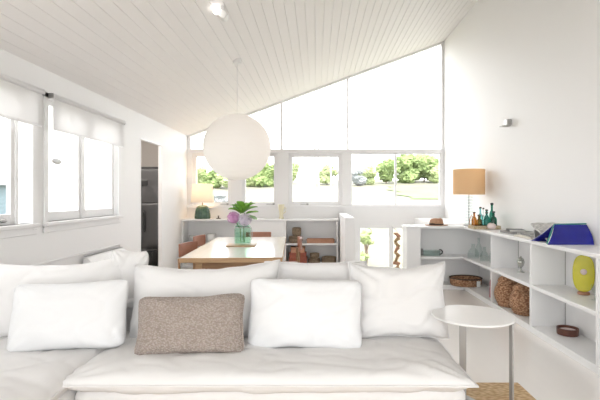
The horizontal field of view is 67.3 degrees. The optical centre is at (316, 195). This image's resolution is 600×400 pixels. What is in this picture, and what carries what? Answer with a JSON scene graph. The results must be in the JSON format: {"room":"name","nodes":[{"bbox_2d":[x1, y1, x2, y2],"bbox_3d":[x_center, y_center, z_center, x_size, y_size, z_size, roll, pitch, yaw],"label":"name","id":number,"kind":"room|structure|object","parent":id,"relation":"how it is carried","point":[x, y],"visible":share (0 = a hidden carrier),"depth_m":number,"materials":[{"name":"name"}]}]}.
{"room":"living room","nodes":[
{"label":"living room","id":0,"kind":"room"},
{"bbox_2d":[49,107,107,211],"bbox_3d":[-3.368,0.730,6.000,1.465,4.000,0.100,0,0,0],"label":"wall","id":1,"kind":"structure","parent":0,"point":[61,145],"depth_m":5.95,"materials":[{"name":"white paint"}]},
{"bbox_2d":[0,48,187,268],"bbox_3d":[-2.570,-0.020,3.450,0.120,2.700,10.900,0,0,0],"label":"wall","id":2,"kind":"structure","parent":0,"point":[40,247],"depth_m":5.32,"materials":[{"name":"white paint"}]},
{"bbox_2d":[0,118,40,238],"bbox_3d":[-2.535,-0.315,3.200,0.150,1.310,1.640,0,0,0],"label":"window","id":3,"kind":"structure","parent":2,"relation":"in","point":[9,226],"depth_m":3.79,"materials":[{"name":"white"}]},
{"bbox_2d":[0,73,45,126],"bbox_3d":[-2.468,-0.785,3.219,0.080,0.340,1.638,0,0,0],"label":"roller blind","id":4,"kind":"object","parent":2,"relation":"attached to","point":[20,101],"visible":1,"depth_m":3.73,"materials":[{"name":"fabric"}]},
{"bbox_2d":[31,244,120,265],"bbox_3d":[-2.500,0.907,1.860,0.020,0.605,7.720,0,0,0],"label":"trim","id":5,"kind":"structure","parent":2,"relation":"attached to","point":[99,249],"depth_m":4.60,"materials":[{"name":"white wood"}]},
{"bbox_2d":[42,90,123,232],"bbox_3d":[-2.535,-0.315,4.920,0.150,1.310,1.620,0,0,0],"label":"window","id":6,"kind":"structure","parent":2,"relation":"in","point":[104,216],"depth_m":4.80,"materials":[{"name":"white wood"}]},
{"bbox_2d":[52,158,61,163],"bbox_3d":[-2.556,-0.340,4.420,0.007,0.060,0.168,0,0,0],"label":"ornament","id":7,"kind":"object","parent":6,"relation":"attached to","point":[55,160],"visible":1,"depth_m":4.41,"materials":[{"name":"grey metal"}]},
{"bbox_2d":[48,93,125,147],"bbox_3d":[-2.468,-0.785,4.954,0.080,0.340,1.568,0,0,0],"label":"roller blind","id":8,"kind":"object","parent":6,"relation":"attached to","point":[71,117],"visible":1,"depth_m":4.76,"materials":[{"name":"fabric"}]},
{"bbox_2d":[83,247,125,263],"bbox_3d":[-2.376,0.962,5.245,0.224,0.637,0.930,0,0,0],"label":"heater","id":9,"kind":"object","parent":2,"relation":"attached to","point":[106,254],"visible":0.2,"depth_m":5.04,"materials":[{"name":"white metal"}]},
{"bbox_2d":[84,247,121,256],"bbox_3d":[-2.472,0.646,5.245,0.028,0.006,0.890,0,0,0],"label":"vent","id":10,"kind":"object","parent":9,"relation":"attached to","point":[110,251],"depth_m":5.17,"materials":[{"name":"grey metal"}]},
{"bbox_2d":[140,137,161,266],"bbox_3d":[-2.535,0.249,6.840,0.059,2.161,0.902,0,0,0],"label":"trim","id":11,"kind":"structure","parent":2,"relation":"attached to","point":[141,139],"depth_m":7.27,"materials":[{"name":"white wood"}]},
{"bbox_2d":[141,141,157,166],"bbox_3d":[-3.280,0.080,8.670,1.440,2.500,0.100,0,0,0],"label":"wall","id":12,"kind":"structure","parent":0,"point":[149,152],"depth_m":8.62,"materials":[{"name":"grey paint"}]},
{"bbox_2d":[0,0,476,134],"bbox_3d":[-0.025,-2.159,3.425,5.210,2.067,11.050,0,0,0],"label":"ceiling","id":13,"kind":"structure","parent":0,"point":[168,62],"depth_m":5.28,"materials":[{"name":"white paint"}]},
{"bbox_2d":[213,5,228,21],"bbox_3d":[-0.901,-1.714,4.222,0.125,0.120,0.191,0,0,0],"label":"ceiling spotlight","id":14,"kind":"object","parent":13,"relation":"attached to","point":[223,15],"visible":1,"depth_m":4.18,"materials":[{"name":"white metal"}]},
{"bbox_2d":[203,58,270,179],"bbox_3d":[-1.010,-0.970,5.700,0.848,1.527,0.848,0,0,8],"label":"paper lantern","id":15,"kind":"object","parent":13,"relation":"hanging from","point":[236,146],"visible":1,"depth_m":5.39,"materials":[{"name":"white paper"}]},
{"bbox_2d":[187,208,443,260],"bbox_3d":[-0.025,1.530,8.770,5.210,2.600,0.140,0,0,0],"label":"wall","id":16,"kind":"structure","parent":0,"point":[364,217],"depth_m":8.70,"materials":[{"name":"white paint"}]},
{"bbox_2d":[193,153,230,205],"bbox_3d":[-2.035,-0.323,8.748,0.744,1.016,0.084,0,0,0],"label":"window","id":17,"kind":"structure","parent":16,"relation":"in","point":[195,155],"depth_m":8.74,"materials":[{"name":"white"}]},
{"bbox_2d":[242,153,276,205],"bbox_3d":[-1.112,-0.323,8.748,0.677,1.016,0.084,0,0,0],"label":"window","id":18,"kind":"structure","parent":16,"relation":"in","point":[274,155],"depth_m":8.74,"materials":[{"name":"white"}]},
{"bbox_2d":[187,149,443,205],"bbox_3d":[-0.025,-0.359,8.758,5.170,1.099,0.125,0,0,0],"label":"trim","id":19,"kind":"structure","parent":16,"relation":"attached to","point":[282,154],"depth_m":8.70,"materials":[{"name":"white paint"}]},
{"bbox_2d":[187,41,443,148],"bbox_3d":[-0.025,-1.987,8.750,5.170,2.157,0.100,0,0,0],"label":"trim","id":20,"kind":"structure","parent":16,"relation":"attached to","point":[347,78],"depth_m":8.71,"materials":[{"name":"white wood"}]},
{"bbox_2d":[289,153,341,205],"bbox_3d":[-0.034,-0.323,8.748,1.034,1.016,0.084,0,0,0],"label":"window","id":21,"kind":"structure","parent":16,"relation":"in","point":[291,155],"depth_m":8.74,"materials":[{"name":"white"}]},
{"bbox_2d":[187,205,444,207],"bbox_3d":[-0.025,0.207,8.750,4.970,0.045,0.180,0,0,0],"label":"trim","id":22,"kind":"structure","parent":16,"relation":"attached to","point":[292,206],"depth_m":8.66,"materials":[{"name":"white"}]},
{"bbox_2d":[351,153,395,205],"bbox_3d":[1.092,-0.323,8.765,0.870,1.016,0.050,0,0,0],"label":"window","id":23,"kind":"structure","parent":16,"relation":"in","point":[351,153],"depth_m":8.74,"materials":[{"name":"white"}]},
{"bbox_2d":[358,227,402,266],"bbox_3d":[1.340,1.625,8.760,1.080,2.050,0.060,0,0,0],"label":"door","id":24,"kind":"structure","parent":16,"relation":"in","point":[390,228],"depth_m":8.73,"materials":[{"name":"white wood"}]},
{"bbox_2d":[393,230,400,267],"bbox_3d":[1.442,1.058,8.361,0.144,0.944,0.599,0,0,0],"label":"garland","id":25,"kind":"object","parent":16,"relation":"hanging from","point":[397,248],"visible":0.85,"depth_m":8.09,"materials":[{"name":"brown wood"}]},
{"bbox_2d":[396,153,439,205],"bbox_3d":[1.962,-0.323,8.765,0.870,1.016,0.050,0,0,0],"label":"window","id":26,"kind":"structure","parent":16,"relation":"in","point":[396,153],"depth_m":8.74,"materials":[{"name":"white"}]},
{"bbox_2d":[339,213,354,261],"bbox_3d":[0.495,1.530,7.725,0.150,2.400,1.950,0,0,0],"label":"wall","id":27,"kind":"structure","parent":0,"point":[346,222],"depth_m":6.75,"materials":[{"name":"white paint"}]},
{"bbox_2d":[180,268,599,399],"bbox_3d":[-0.025,1.430,3.350,5.210,0.200,10.700,0,0,0],"label":"floor","id":28,"kind":"structure","parent":0,"point":[544,371],"depth_m":3.60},
{"bbox_2d":[177,241,197,268],"bbox_3d":[-1.290,0.931,5.087,0.464,0.802,0.448,0,0,18],"label":"dining chair","id":29,"kind":"object","parent":28,"relation":"on","point":[185,248],"visible":0.08,"depth_m":5.14,"materials":[{"name":"beige leather"}]},
{"bbox_2d":[193,234,205,245],"bbox_3d":[-1.391,0.931,6.004,0.464,0.802,0.448,0,0,10],"label":"dining chair","id":30,"kind":"object","parent":28,"relation":"on","point":[201,239],"visible":0.09,"depth_m":6.11,"materials":[{"name":"brown leather"}]},
{"bbox_2d":[179,237,285,268],"bbox_3d":[-0.862,0.954,5.290,0.960,0.752,2.140,0,0,-3],"label":"dining table","id":31,"kind":"object","parent":28,"relation":"on","point":[214,254],"visible":0.66,"depth_m":4.52,"materials":[{"name":"beige wood"}]},
{"bbox_2d":[226,243,255,246],"bbox_3d":[-0.880,0.571,5.240,0.330,0.014,0.240,0,0,-3],"label":"wooden board","id":32,"kind":"object","parent":31,"relation":"on","point":[229,244],"visible":1,"depth_m":5.13,"materials":[{"name":"beige wood"}]},
{"bbox_2d":[234,226,252,240],"bbox_3d":[-0.858,0.429,5.240,0.218,0.268,0.204,0,0,0],"label":"vase","id":33,"kind":"object","parent":32,"relation":"on","point":[239,226],"visible":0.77,"depth_m":5.24,"materials":[{"name":"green glass"}]},
{"bbox_2d":[227,201,257,241],"bbox_3d":[-0.858,0.298,5.233,0.369,0.480,0.269,0,0,0],"label":"bunch","id":34,"kind":"object","parent":33,"relation":"in","point":[241,207],"visible":1,"depth_m":5.18,"materials":[{"name":"pink plant"}]},
{"bbox_2d":[246,232,270,236],"bbox_3d":[-0.851,0.931,6.441,0.448,0.802,0.464,0,0,-3],"label":"dining chair","id":35,"kind":"object","parent":28,"relation":"on","point":[248,234],"visible":0.02,"depth_m":6.64,"materials":[{"name":"brown leather"}]},
{"bbox_2d":[181,218,338,267],"bbox_3d":[-1.052,0.880,8.508,2.913,0.900,0.375,0,0,0],"label":"sideboard","id":36,"kind":"object","parent":28,"relation":"on","point":[310,227],"visible":0.56,"depth_m":8.67,"materials":[{"name":"white wood"}]},
{"bbox_2d":[191,184,213,218],"bbox_3d":[-2.159,0.100,8.490,0.430,0.660,0.430,0,0,0],"label":"table lamp","id":37,"kind":"object","parent":36,"relation":"on","point":[201,193],"visible":1,"depth_m":8.35,"materials":[{"name":"beige fabric"}]},
{"bbox_2d":[207,233,215,241],"bbox_3d":[-1.990,0.786,8.490,0.180,0.155,0.180,0,0,0],"label":"pot","id":38,"kind":"object","parent":36,"relation":"on","point":[210,236],"visible":0.74,"depth_m":8.41,"materials":[{"name":"white ceramic"}]},
{"bbox_2d":[278,204,285,218],"bbox_3d":[-0.670,0.295,8.515,0.135,0.270,0.120,0,0,38],"label":"vase","id":39,"kind":"object","parent":36,"relation":"on","point":[281,207],"visible":1,"depth_m":8.48,"materials":[{"name":"beige ceramic"}]},
{"bbox_2d":[289,236,302,242],"bbox_3d":[-0.404,0.814,8.490,0.265,0.130,0.199,0,0,0],"label":"basket","id":40,"kind":"object","parent":36,"relation":"on","point":[292,239],"visible":0.73,"depth_m":8.41,"materials":[{"name":"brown wicker"}]},
{"bbox_2d":[292,227,300,235],"bbox_3d":[-0.385,0.668,8.490,0.173,0.160,0.130,0,0,0],"label":"basket","id":41,"kind":"object","parent":40,"relation":"on","point":[296,231],"visible":1,"depth_m":8.44,"materials":[{"name":"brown wicker"}]},
{"bbox_2d":[289,256,306,262],"bbox_3d":[-0.357,1.214,8.480,0.342,0.130,0.230,0,0,0],"label":"storage box","id":42,"kind":"object","parent":36,"relation":"on","point":[302,260],"visible":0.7,"depth_m":8.37,"materials":[{"name":"red cardboard"}]},
{"bbox_2d":[289,251,306,257],"bbox_3d":[-0.357,1.103,8.480,0.322,0.090,0.230,0,0,0],"label":"storage box","id":43,"kind":"object","parent":42,"relation":"on","point":[292,255],"visible":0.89,"depth_m":8.37,"materials":[{"name":"red cardboard"}]},
{"bbox_2d":[291,246,304,252],"bbox_3d":[-0.357,1.007,8.480,0.272,0.100,0.230,0,0,0],"label":"storage box","id":44,"kind":"object","parent":43,"relation":"on","point":[293,248],"visible":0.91,"depth_m":8.37,"materials":[{"name":"cardboard"}]},
{"bbox_2d":[286,242,336,244],"bbox_3d":[-0.104,0.895,8.508,0.939,0.030,0.325,0,0,0],"label":"shelf","id":45,"kind":"object","parent":36,"relation":"attached to","point":[287,243],"depth_m":8.34,"materials":[{"name":"white wood"}]},
{"bbox_2d":[308,258,319,262],"bbox_3d":[-0.056,1.219,8.490,0.235,0.120,0.176,0,0,0],"label":"basket","id":46,"kind":"object","parent":36,"relation":"on","point":[310,260],"visible":0.84,"depth_m":8.42,"materials":[{"name":"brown wicker"}]},
{"bbox_2d":[310,252,318,257],"bbox_3d":[-0.047,1.113,8.490,0.184,0.090,0.138,0,0,0],"label":"basket","id":47,"kind":"object","parent":46,"relation":"on","point":[313,254],"visible":1,"depth_m":8.44,"materials":[{"name":"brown wicker"}]},
{"bbox_2d":[306,238,334,242],"bbox_3d":[0.066,0.842,8.490,0.564,0.075,0.220,0,0,0],"label":"tray","id":48,"kind":"object","parent":36,"relation":"on","point":[309,240],"visible":1,"depth_m":8.38,"materials":[{"name":"wood"}]},
{"bbox_2d":[322,256,335,262],"bbox_3d":[0.225,1.204,8.490,0.275,0.150,0.207,0,0,0],"label":"basket","id":49,"kind":"object","parent":36,"relation":"on","point":[325,259],"visible":0.91,"depth_m":8.41,"materials":[{"name":"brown wicker"}]},
{"bbox_2d":[283,236,301,262],"bbox_3d":[-0.419,0.931,5.752,0.464,0.802,0.448,0,0,-6],"label":"dining chair","id":50,"kind":"object","parent":28,"relation":"on","point":[299,239],"visible":0.27,"depth_m":5.89,"materials":[{"name":"beige leather"}]},
{"bbox_2d":[403,228,490,305],"bbox_3d":[1.869,0.898,6.081,1.178,0.864,1.318,0,0,0],"label":"corner shelf unit","id":51,"kind":"object","parent":28,"relation":"on","point":[462,249],"visible":0.58,"depth_m":6.70,"materials":[{"name":"white wood"}]},
{"bbox_2d":[449,275,482,286],"bbox_3d":[2.120,1.212,6.420,0.462,0.114,0.399,0,0,0],"label":"basket","id":52,"kind":"object","parent":51,"relation":"on","point":[455,280],"visible":1,"depth_m":6.29,"materials":[{"name":"brown wicker"}]},
{"bbox_2d":[402,225,599,258],"bbox_3d":[1.865,0.448,4.520,1.189,0.035,4.440,0,0,0],"label":"countertop","id":53,"kind":"structure","parent":51,"relation":"on","point":[593,251],"depth_m":4.40,"materials":[{"name":"white wood"}]},
{"bbox_2d":[425,218,447,225],"bbox_3d":[1.740,0.376,6.560,0.340,0.108,0.272,0,0,0],"label":"straw hat","id":54,"kind":"object","parent":53,"relation":"on","point":[435,221],"visible":1,"depth_m":6.49,"materials":[{"name":"brown wicker"}]},
{"bbox_2d":[414,218,470,224],"bbox_3d":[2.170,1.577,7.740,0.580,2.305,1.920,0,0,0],"label":"ledge","id":55,"kind":"object","parent":53,"relation":"on","point":[417,221],"visible":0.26,"depth_m":7.81,"materials":[{"name":"white paint"}]},
{"bbox_2d":[453,168,484,225],"bbox_3d":[2.200,0.022,6.520,0.444,0.815,0.444,0,0,0],"label":"table lamp","id":56,"kind":"object","parent":53,"relation":"on","point":[468,182],"visible":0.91,"depth_m":6.33,"materials":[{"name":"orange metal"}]},
{"bbox_2d":[468,215,500,228],"bbox_3d":[2.200,0.343,5.920,0.350,0.175,0.230,0,0,0],"label":"wicker tray","id":57,"kind":"object","parent":53,"relation":"on","point":[469,225],"visible":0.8,"depth_m":5.80,"materials":[{"name":"beige wicker"}]},
{"bbox_2d":[471,212,476,225],"bbox_3d":[2.085,0.314,5.970,0.068,0.207,0.068,0,0,0],"label":"bottle","id":58,"kind":"object","parent":57,"relation":"in","point":[473,223],"visible":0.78,"depth_m":5.95,"materials":[{"name":"orange glass"}]},
{"bbox_2d":[476,215,481,225],"bbox_3d":[2.120,0.330,5.880,0.072,0.174,0.072,0,0,0],"label":"bottle","id":59,"kind":"object","parent":57,"relation":"in","point":[479,221],"visible":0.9,"depth_m":5.86,"materials":[{"name":"orange glass"}]},
{"bbox_2d":[484,209,488,225],"bbox_3d":[2.250,0.298,5.970,0.068,0.240,0.068,0,0,0],"label":"bottle","id":60,"kind":"object","parent":57,"relation":"in","point":[486,217],"visible":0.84,"depth_m":5.95,"materials":[{"name":"teal glass"}]},
{"bbox_2d":[489,203,493,222],"bbox_3d":[2.320,0.254,5.970,0.068,0.327,0.068,0,0,0],"label":"bottle","id":61,"kind":"object","parent":57,"relation":"in","point":[491,204],"visible":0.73,"depth_m":5.96,"materials":[{"name":"teal glass"}]},
{"bbox_2d":[490,211,496,225],"bbox_3d":[2.305,0.308,5.875,0.084,0.218,0.084,0,0,0],"label":"bottle","id":62,"kind":"object","parent":57,"relation":"in","point":[493,219],"visible":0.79,"depth_m":5.85,"materials":[{"name":"teal glass"}]},
{"bbox_2d":[487,223,495,228],"bbox_3d":[2.220,0.382,5.720,0.112,0.087,0.095,0,0,0],"label":"seashell","id":63,"kind":"object","parent":53,"relation":"on","point":[489,225],"visible":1,"depth_m":5.69,"materials":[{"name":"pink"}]},
{"bbox_2d":[500,230,533,233],"bbox_3d":[2.310,0.416,5.180,0.240,0.028,0.320,0,0,-10],"label":"book","id":64,"kind":"object","parent":53,"relation":"on","point":[501,231],"visible":0.57,"depth_m":5.10,"materials":[{"name":"grey paper"}]},
{"bbox_2d":[506,228,524,231],"bbox_3d":[2.270,0.391,5.140,0.170,0.022,0.220,0,0,14],"label":"book","id":65,"kind":"object","parent":64,"relation":"on","point":[507,229],"visible":1,"depth_m":5.05,"materials":[{"name":"grey paper"}]},
{"bbox_2d":[514,234,533,238],"bbox_3d":[2.230,0.419,4.620,0.250,0.022,0.320,0,0,-5],"label":"book","id":66,"kind":"object","parent":53,"relation":"on","point":[515,235],"visible":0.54,"depth_m":4.62,"materials":[{"name":"beige paper"}]},
{"bbox_2d":[530,223,559,239],"bbox_3d":[2.285,0.348,4.334,0.300,0.168,0.304,0,0,-6],"label":"open magazine","id":67,"kind":"object","parent":53,"relation":"on","point":[539,228],"visible":0.34,"depth_m":4.42,"materials":[{"name":"grey paper"}]},
{"bbox_2d":[531,223,593,244],"bbox_3d":[2.230,0.338,4.121,0.421,0.185,0.334,0,0,0],"label":"book","id":68,"kind":"object","parent":53,"relation":"on","point":[566,233],"visible":1,"depth_m":4.00,"materials":[{"name":"blue paper"}]},
{"bbox_2d":[466,383,535,399],"bbox_3d":[-0.240,1.323,1.840,3.320,0.014,2.680,0,0,0],"label":"jute rug","id":69,"kind":"object","parent":28,"relation":"on","point":[486,391],"visible":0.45,"depth_m":3.01,"materials":[{"name":"beige wicker"}]},
{"bbox_2d":[0,308,478,399],"bbox_3d":[-0.847,0.984,2.197,3.316,0.665,2.144,0,0,0],"label":"sofa","id":70,"kind":"object","parent":69,"relation":"on","point":[392,367],"visible":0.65,"depth_m":2.31,"materials":[{"name":"white fabric"}]},
{"bbox_2d":[0,258,120,336],"bbox_3d":[-1.763,0.677,2.976,0.968,0.513,0.333,0,0,-7],"label":"cushion","id":71,"kind":"object","parent":70,"relation":"on","point":[11,276],"visible":0.46,"depth_m":2.92,"materials":[{"name":"white fabric"}]},
{"bbox_2d":[6,279,128,351],"bbox_3d":[-1.475,0.709,2.678,0.677,0.396,0.235,0,0,-6],"label":"throw pillow","id":72,"kind":"object","parent":70,"relation":"on","point":[44,317],"visible":1,"depth_m":2.60,"materials":[{"name":"white fabric"}]},
{"bbox_2d":[111,250,148,307],"bbox_3d":[-1.292,0.571,3.085,0.261,0.410,0.160,0,0,-26],"label":"cushion","id":73,"kind":"object","parent":70,"relation":"on","point":[126,260],"visible":0.39,"depth_m":3.04,"materials":[{"name":"white fabric"}]},
{"bbox_2d":[134,293,244,354],"bbox_3d":[-0.725,0.740,2.586,0.628,0.337,0.232,0,0,2],"label":"pillow","id":74,"kind":"object","parent":70,"relation":"on","point":[207,324],"visible":0.96,"depth_m":2.52,"materials":[{"name":"beige fabric"}]},
{"bbox_2d":[129,259,280,337],"bbox_3d":[-0.726,0.680,2.929,1.002,0.524,0.310,0,0,4],"label":"cushion","id":75,"kind":"object","parent":70,"relation":"on","point":[149,281],"visible":0.47,"depth_m":2.86,"materials":[{"name":"white fabric"}]},
{"bbox_2d":[247,278,361,348],"bbox_3d":[-0.070,0.704,2.699,0.685,0.406,0.214,0,0,2],"label":"throw pillow","id":76,"kind":"object","parent":70,"relation":"on","point":[300,313],"visible":0.98,"depth_m":2.63,"materials":[{"name":"white fabric"}]},
{"bbox_2d":[264,261,366,279],"bbox_3d":[-0.011,0.681,3.050,0.716,0.472,0.180,0,0,-2],"label":"cushion","id":77,"kind":"object","parent":70,"relation":"on","point":[288,270],"visible":0.17,"depth_m":3.03,"materials":[{"name":"white fabric"}]},
{"bbox_2d":[348,261,448,338],"bbox_3d":[0.525,0.671,2.921,0.671,0.496,0.273,0,0,-6],"label":"cushion","id":78,"kind":"object","parent":70,"relation":"on","point":[395,301],"visible":0.88,"depth_m":2.83,"materials":[{"name":"white fabric"}]},
{"bbox_2d":[431,305,515,399],"bbox_3d":[0.942,1.017,2.730,0.484,0.598,0.484,0,0,0],"label":"side table","id":79,"kind":"object","parent":69,"relation":"on","point":[464,316],"visible":0.91,"depth_m":2.68,"materials":[{"name":"white metal"}]},
{"bbox_2d":[491,235,530,331],"bbox_3d":[2.273,0.898,4.910,0.370,0.864,1.016,0,0,0],"label":"shelf unit","id":80,"kind":"object","parent":28,"relation":"on","point":[505,253],"visible":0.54,"depth_m":5.38,"materials":[{"name":"white wood"}]},
{"bbox_2d":[494,276,517,307],"bbox_3d":[2.235,1.087,5.215,0.344,0.365,0.344,0,0,0],"label":"lidded basket","id":81,"kind":"object","parent":80,"relation":"on","point":[503,289],"visible":0.48,"depth_m":5.12,"materials":[{"name":"brown wicker"}]},
{"bbox_2d":[509,283,529,315],"bbox_3d":[2.250,1.093,4.860,0.324,0.351,0.324,0,0,0],"label":"lidded basket","id":82,"kind":"object","parent":80,"relation":"on","point":[519,299],"visible":0.52,"depth_m":4.76,"materials":[{"name":"brown wicker"}]},
{"bbox_2d":[517,256,524,272],"bbox_3d":[2.310,0.771,5.100,0.084,0.188,0.084,0,0,0],"label":"goblet","id":83,"kind":"object","parent":80,"relation":"on","point":[520,261],"visible":1,"depth_m":5.08,"materials":[{"name":"grey"}]},
{"bbox_2d":[531,244,597,374],"bbox_3d":[2.273,0.898,3.875,0.370,0.864,1.046,0,0,0],"label":"shelf unit","id":84,"kind":"object","parent":28,"relation":"on","point":[555,300],"visible":0.73,"depth_m":4.26,"materials":[{"name":"white wood"}]},
{"bbox_2d":[556,325,578,336],"bbox_3d":[2.300,1.238,4.130,0.184,0.062,0.184,0,0,0],"label":"round box","id":85,"kind":"object","parent":84,"relation":"on","point":[563,330],"visible":1,"depth_m":4.09,"materials":[{"name":"brown wood"}]},
{"bbox_2d":[572,255,594,295],"bbox_3d":[2.340,0.692,3.950,0.100,0.345,0.154,0,0,-30],"label":"vase","id":86,"kind":"object","parent":84,"relation":"on","point":[583,272],"visible":0.98,"depth_m":3.94,"materials":[{"name":"ceramic"}]},
{"bbox_2d":[598,259,599,375],"bbox_3d":[2.273,0.898,2.825,0.370,0.864,1.046,0,0,0],"label":"shelf unit","id":87,"kind":"object","parent":28,"relation":"on","point":[598,259],"visible":1,"depth_m":3.34,"materials":[{"name":"white wood"}]},
{"bbox_2d":[444,0,599,244],"bbox_3d":[2.520,-0.170,3.450,0.120,6.000,10.900,0,0,0],"label":"wall","id":88,"kind":"structure","parent":0,"point":[535,64],"depth_m":5.31,"materials":[{"name":"white paint"}]},
{"bbox_2d":[499,118,511,126],"bbox_3d":[2.395,-0.929,5.700,0.130,0.102,0.100,0,0,0],"label":"wall spotlight","id":89,"kind":"object","parent":88,"relation":"attached to","point":[508,122],"visible":1,"depth_m":5.65,"materials":[{"name":"grey metal"}]},
{"bbox_3d":[-3.315,1.430,7.335,1.370,0.200,2.570,0,0,0],"label":"floor","id":90,"kind":"structure","parent":0,"visible":0},
{"bbox_2d":[141,167,157,265],"bbox_3d":[-2.980,0.415,8.040,0.700,1.830,0.761,0,0,0],"label":"fridge","id":91,"kind":"object","parent":90,"relation":"on","point":[149,175],"visible":0.25,"depth_m":7.71,"materials":[{"name":"black metal"}]},
{"bbox_2d":[141,249,157,265],"bbox_3d":[-2.830,1.105,7.350,0.380,0.450,0.300,0,0,0],"label":"waste bin","id":92,"kind":"object","parent":90,"relation":"on","point":[152,253],"visible":0.31,"depth_m":7.28,"materials":[{"name":"black plastic"}]},
{"label":"outside","id":93,"kind":"structure","parent":0,"visible":0},
{"bbox_2d":[387,186,438,198],"bbox_3d":[11.179,-0.386,42.500,8.441,1.372,13.000,0,0,0],"label":"lawn","id":94,"kind":"structure","parent":93,"point":[414,192],"depth_m":42.45,"materials":[{"name":"white"}]},
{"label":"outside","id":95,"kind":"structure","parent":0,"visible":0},
{"bbox_2d":[213,180,438,267],"bbox_3d":[0.000,0.196,53.850,120.000,5.038,90.000,0,0,0],"label":"ground","id":96,"kind":"structure","parent":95,"point":[303,190],"depth_m":37.67,"materials":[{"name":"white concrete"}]},
{"bbox_2d":[197,166,207,183],"bbox_3d":[-12.613,-1.971,47.880,2.338,2.482,2.167,0,0,41],"label":"bush","id":97,"kind":"object","parent":96,"relation":"on","point":[201,170],"visible":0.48,"depth_m":47.30,"materials":[{"name":"green plant"}]},
{"bbox_2d":[199,170,220,187],"bbox_3d":[-11.085,-1.821,48.156,3.172,2.305,2.321,0,0,0],"label":"bush","id":98,"kind":"object","parent":96,"relation":"on","point":[208,178],"visible":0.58,"depth_m":47.31,"materials":[{"name":"green plant"}]},
{"bbox_2d":[214,192,227,201],"bbox_3d":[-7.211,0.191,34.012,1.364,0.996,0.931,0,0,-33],"label":"car","id":99,"kind":"object","parent":96,"relation":"on","point":[219,197],"visible":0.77,"depth_m":33.68,"materials":[{"name":"white metal"}]},
{"bbox_2d":[215,174,227,187],"bbox_3d":[-9.210,-1.679,46.806,2.825,2.164,2.011,0,0,0],"label":"bush","id":100,"kind":"object","parent":96,"relation":"on","point":[223,181],"visible":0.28,"depth_m":46.28,"materials":[{"name":"green plant"}]},
{"bbox_2d":[246,176,259,186],"bbox_3d":[-7.195,-1.855,50.058,2.965,2.162,2.105,0,0,-21],"label":"bush","id":101,"kind":"object","parent":96,"relation":"on","point":[249,182],"visible":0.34,"depth_m":49.37,"materials":[{"name":"green plant"}]},
{"bbox_2d":[252,162,273,186],"bbox_3d":[-5.303,-2.371,50.031,4.504,3.242,2.753,0,0,-5],"label":"bush","id":102,"kind":"object","parent":96,"relation":"on","point":[265,177],"visible":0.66,"depth_m":49.41,"materials":[{"name":"green plant"}]},
{"bbox_2d":[293,162,299,180],"bbox_3d":[-3.138,-2.709,54.137,2.228,2.746,2.071,0,0,0],"label":"bush","id":103,"kind":"object","parent":96,"relation":"on","point":[296,167],"visible":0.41,"depth_m":53.70,"materials":[{"name":"green plant"}]},
{"bbox_2d":[314,147,315,186],"bbox_3d":[-0.222,-3.162,50.000,0.203,4.600,0.203,0,0,22],"label":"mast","id":104,"kind":"object","parent":96,"relation":"on","point":[314,147],"visible":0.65,"depth_m":49.93,"materials":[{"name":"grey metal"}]},
{"bbox_2d":[316,164,337,184],"bbox_3d":[1.087,-2.434,51.851,2.790,2.566,2.045,0,0,26],"label":"bush","id":105,"kind":"object","parent":96,"relation":"on","point":[324,174],"visible":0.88,"depth_m":51.44,"materials":[{"name":"green plant"}]},
{"bbox_2d":[330,157,331,185],"bbox_3d":[1.556,-2.787,50.000,0.203,3.800,0.203,0,0,22],"label":"mast","id":106,"kind":"object","parent":96,"relation":"on","point":[330,157],"visible":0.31,"depth_m":49.93,"materials":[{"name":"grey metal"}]},
{"bbox_2d":[352,169,366,185],"bbox_3d":[4.587,-1.997,50.161,1.952,2.059,1.658,0,0,-4],"label":"bush","id":107,"kind":"object","parent":96,"relation":"on","point":[358,179],"visible":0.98,"depth_m":49.64,"materials":[{"name":"grey plant"}]},
{"bbox_2d":[360,228,373,264],"bbox_3d":[1.622,1.752,15.021,0.654,1.385,0.417,0,0,-21],"label":"shrub","id":108,"kind":"object","parent":96,"relation":"on","point":[365,239],"visible":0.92,"depth_m":14.92,"materials":[{"name":"green plant"}]},
{"bbox_2d":[362,165,376,184],"bbox_3d":[5.876,-2.357,51.919,2.258,2.562,2.342,0,0,-6],"label":"bush","id":109,"kind":"object","parent":96,"relation":"on","point":[369,172],"visible":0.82,"depth_m":51.44,"materials":[{"name":"green plant"}]},
{"bbox_2d":[374,157,400,183],"bbox_3d":[8.505,-2.997,54.046,3.279,3.340,2.450,0,0,28],"label":"bush","id":110,"kind":"object","parent":96,"relation":"on","point":[385,169],"visible":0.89,"depth_m":53.38,"materials":[{"name":"green plant"}]},
{"bbox_2d":[397,154,422,182],"bbox_3d":[11.026,-3.357,56.079,3.988,4.170,4.063,0,0,-8],"label":"bush","id":111,"kind":"object","parent":96,"relation":"on","point":[407,162],"visible":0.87,"depth_m":55.00,"materials":[{"name":"green plant"}]},
{"bbox_2d":[414,154,438,181],"bbox_3d":[13.621,-3.556,56.996,4.794,3.878,3.930,0,0,0],"label":"bush","id":112,"kind":"object","parent":96,"relation":"on","point":[428,161],"visible":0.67,"depth_m":55.66,"materials":[{"name":"green plant"}]},
{"bbox_2d":[428,166,438,182],"bbox_3d":[14.649,-2.567,54.955,2.136,2.301,1.765,0,0,-10],"label":"bush","id":113,"kind":"object","parent":96,"relation":"on","point":[434,172],"visible":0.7,"depth_m":54.52,"materials":[{"name":"green plant"}]},
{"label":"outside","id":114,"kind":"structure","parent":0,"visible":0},
{"bbox_3d":[-31.405,2.830,-10.600,57.190,0.200,38.800,0,0,0],"label":"ground","id":115,"kind":"structure","parent":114,"visible":0},
{"bbox_2d":[0,171,5,213],"bbox_3d":[-9.500,0.880,9.600,3.600,3.700,5.200,0,0,0],"label":"outbuilding","id":116,"kind":"structure","parent":115,"relation":"on","point":[2,174],"depth_m":11.27,"materials":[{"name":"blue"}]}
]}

